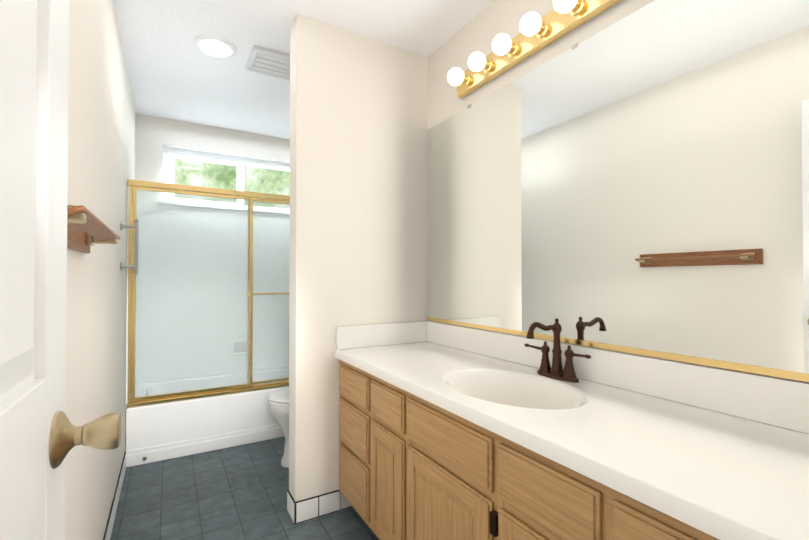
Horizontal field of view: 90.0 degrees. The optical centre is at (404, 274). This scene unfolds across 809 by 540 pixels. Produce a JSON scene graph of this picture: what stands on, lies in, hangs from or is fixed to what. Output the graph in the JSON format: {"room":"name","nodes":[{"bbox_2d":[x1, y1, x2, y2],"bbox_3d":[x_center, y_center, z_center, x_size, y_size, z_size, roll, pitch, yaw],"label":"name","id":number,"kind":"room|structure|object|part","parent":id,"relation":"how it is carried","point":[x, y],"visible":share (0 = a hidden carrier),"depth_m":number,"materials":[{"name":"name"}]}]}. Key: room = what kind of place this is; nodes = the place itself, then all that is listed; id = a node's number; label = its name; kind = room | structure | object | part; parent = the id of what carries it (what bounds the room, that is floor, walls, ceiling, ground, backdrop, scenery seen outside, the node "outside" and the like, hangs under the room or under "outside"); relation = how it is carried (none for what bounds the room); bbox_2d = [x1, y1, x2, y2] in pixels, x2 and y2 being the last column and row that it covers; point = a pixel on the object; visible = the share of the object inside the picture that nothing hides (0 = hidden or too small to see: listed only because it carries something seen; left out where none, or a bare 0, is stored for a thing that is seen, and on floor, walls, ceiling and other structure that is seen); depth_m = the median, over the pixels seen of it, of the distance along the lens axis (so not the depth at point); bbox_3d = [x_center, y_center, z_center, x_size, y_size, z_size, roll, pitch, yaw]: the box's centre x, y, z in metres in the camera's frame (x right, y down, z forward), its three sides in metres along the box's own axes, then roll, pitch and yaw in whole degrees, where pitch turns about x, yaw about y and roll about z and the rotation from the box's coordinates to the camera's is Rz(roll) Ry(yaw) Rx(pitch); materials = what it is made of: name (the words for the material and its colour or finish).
{"room":"bathroom","nodes":[
{"label":"bathroom","id":0,"kind":"room"},
{"bbox_2d":[65,0,134,539],"bbox_3d":[-1.170,-0.041,1.417,0.140,2.445,4.130,0,-1,-30],"label":"wall","id":1,"kind":"structure","parent":0,"point":[101,140],"depth_m":1.47,"materials":[{"name":"beige paint"}]},
{"bbox_2d":[0,0,121,539],"bbox_3d":[-0.275,0.143,0.208,0.155,2.030,0.822,0,-1,-30],"label":"door","id":2,"kind":"structure","parent":1,"relation":"in","point":[41,436],"depth_m":0.44,"materials":[{"name":"white paint"}]},
{"bbox_3d":[-0.459,0.211,0.523,0.155,0.070,0.092,0,-1,-30],"label":"knob","id":3,"kind":"part","parent":2,"relation":"part of","materials":[{"name":"gold metal"}]},
{"bbox_2d":[67,205,120,252],"bbox_3d":[-0.781,-0.110,0.985,0.094,0.085,0.660,0,-1,-30],"label":"towel bar","id":4,"kind":"object","parent":1,"relation":"attached to","point":[86,228],"visible":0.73,"depth_m":1.01,"materials":[{"name":"brown wood"}]},
{"bbox_2d":[120,219,138,274],"bbox_3d":[-1.510,-0.152,2.222,0.080,0.309,0.048,0,-1,-30],"label":"grab bar","id":5,"kind":"object","parent":1,"relation":"attached to","point":[135,227],"visible":1,"depth_m":2.23,"materials":[{"name":"silver metal"}]},
{"bbox_2d":[135,113,289,383],"bbox_3d":[-1.461,-0.019,3.558,1.515,2.445,0.140,0,-1,-30],"label":"wall","id":6,"kind":"structure","parent":0,"point":[153,134],"depth_m":3.29,"materials":[{"name":"beige paint"}]},
{"bbox_2d":[158,144,289,214],"bbox_3d":[-1.434,-0.794,3.543,1.240,0.487,0.145,0,-1,-30],"label":"window","id":7,"kind":"structure","parent":6,"relation":"in","point":[170,153],"depth_m":3.46,"materials":[{"name":"white plastic"}]},
{"bbox_2d":[110,437,378,539],"bbox_3d":[-0.455,1.216,1.822,1.795,0.060,4.130,0,-1,-30],"label":"floor","id":8,"kind":"structure","parent":0,"point":[239,492],"depth_m":2.10,"materials":[{"name":"tile"}]},
{"bbox_2d":[103,451,125,539],"bbox_3d":[-0.927,1.128,1.136,0.008,0.102,3.140,0,-1,-30],"label":"baseboard","id":9,"kind":"structure","parent":8,"relation":"on","point":[107,534],"depth_m":1.98,"materials":[{"name":"white tile"}]},
{"bbox_2d":[126,179,289,466],"bbox_3d":[-1.246,0.304,3.186,1.512,1.790,0.711,0,-1,-30],"label":"bathtub","id":10,"kind":"object","parent":8,"relation":"on","point":[208,292],"visible":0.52,"depth_m":2.89,"materials":[{"name":"glass"}]},
{"bbox_3d":[-1.097,0.124,2.929,1.417,1.314,0.031,0,-1,-30],"label":"door glass frame","id":11,"kind":"part","parent":10,"relation":"part of","materials":[{"name":"glass"}]},
{"bbox_2d":[268,386,288,467],"bbox_3d":[-0.516,0.794,2.677,0.742,0.800,0.470,0,-1,-30],"label":"toilet","id":12,"kind":"object","parent":8,"relation":"on","point":[278,400],"visible":0.04,"depth_m":2.48,"materials":[{"name":"white ceramic"}]},
{"bbox_2d":[287,490,339,513],"bbox_3d":[-0.268,1.139,2.228,0.753,0.102,0.020,0,-1,-30],"label":"baseboard","id":13,"kind":"structure","parent":8,"relation":"on","point":[292,506],"depth_m":1.98,"materials":[{"name":"white tile"}]},
{"bbox_2d":[335,318,808,539],"bbox_3d":[0.409,0.669,1.290,0.560,1.024,2.046,0,-1,-30],"label":"bathroom vanity","id":14,"kind":"object","parent":8,"relation":"on","point":[450,432],"visible":1,"depth_m":1.09,"materials":[{"name":"brown wood"}]},
{"bbox_2d":[524,318,590,382],"bbox_3d":[0.453,0.334,1.406,0.292,0.352,0.289,0,-1,-30],"label":"faucet","id":15,"kind":"object","parent":14,"relation":"on","point":[545,373],"depth_m":1.45,"materials":[{"name":"brown metal"}]},
{"bbox_2d":[113,0,494,139],"bbox_3d":[-0.455,-1.289,1.847,1.795,0.060,4.130,0,-1,-30],"label":"ceiling","id":16,"kind":"structure","parent":0,"point":[174,72],"depth_m":2.16,"materials":[{"name":"white paint"}]},
{"bbox_2d":[193,34,236,57],"bbox_3d":[-1.039,-1.245,2.225,0.216,0.020,0.216,0,-1,-30],"label":"ceiling light","id":17,"kind":"object","parent":16,"relation":"attached to","point":[215,48],"depth_m":2.20,"materials":[{"name":"white"}]},
{"bbox_2d":[245,45,289,80],"bbox_3d":[-0.748,-1.241,2.412,0.340,0.024,0.270,0,-1,-30],"label":"ceiling vent","id":18,"kind":"object","parent":16,"relation":"in","point":[268,62],"visible":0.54,"depth_m":2.37,"materials":[{"name":"white plastic"}]},
{"bbox_2d":[289,14,427,508],"bbox_3d":[-0.223,-0.033,2.185,0.760,2.445,0.120,0,-1,-30],"label":"wall","id":19,"kind":"structure","parent":0,"point":[358,182],"depth_m":2.06,"materials":[{"name":"beige paint"}]},
{"bbox_2d":[428,0,807,382],"bbox_3d":[0.259,-0.032,2.252,0.140,2.445,4.130,0,-1,-30],"label":"wall","id":20,"kind":"structure","parent":0,"point":[482,30],"depth_m":1.87,"materials":[{"name":"beige paint"}]},
{"bbox_2d":[448,0,620,97],"bbox_3d":[0.546,-0.953,1.488,0.142,0.104,1.245,0,-1,-30],"label":"vanity light","id":21,"kind":"object","parent":20,"relation":"attached to","point":[537,33],"visible":1,"depth_m":1.63,"materials":[{"name":"gold metal"}]},
{"bbox_2d":[427,0,808,382],"bbox_3d":[0.645,-0.294,1.442,0.011,1.099,2.036,0,-1,-30],"label":"mirror","id":22,"kind":"object","parent":20,"relation":"attached to","point":[636,182],"visible":1,"depth_m":1.25,"materials":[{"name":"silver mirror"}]},
{"label":"outside","id":23,"kind":"structure","parent":0,"visible":0},
{"bbox_2d":[174,158,289,209],"bbox_3d":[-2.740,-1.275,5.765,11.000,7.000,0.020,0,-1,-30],"label":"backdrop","id":24,"kind":"structure","parent":23,"point":[195,167],"depth_m":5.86,"materials":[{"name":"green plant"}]}
]}

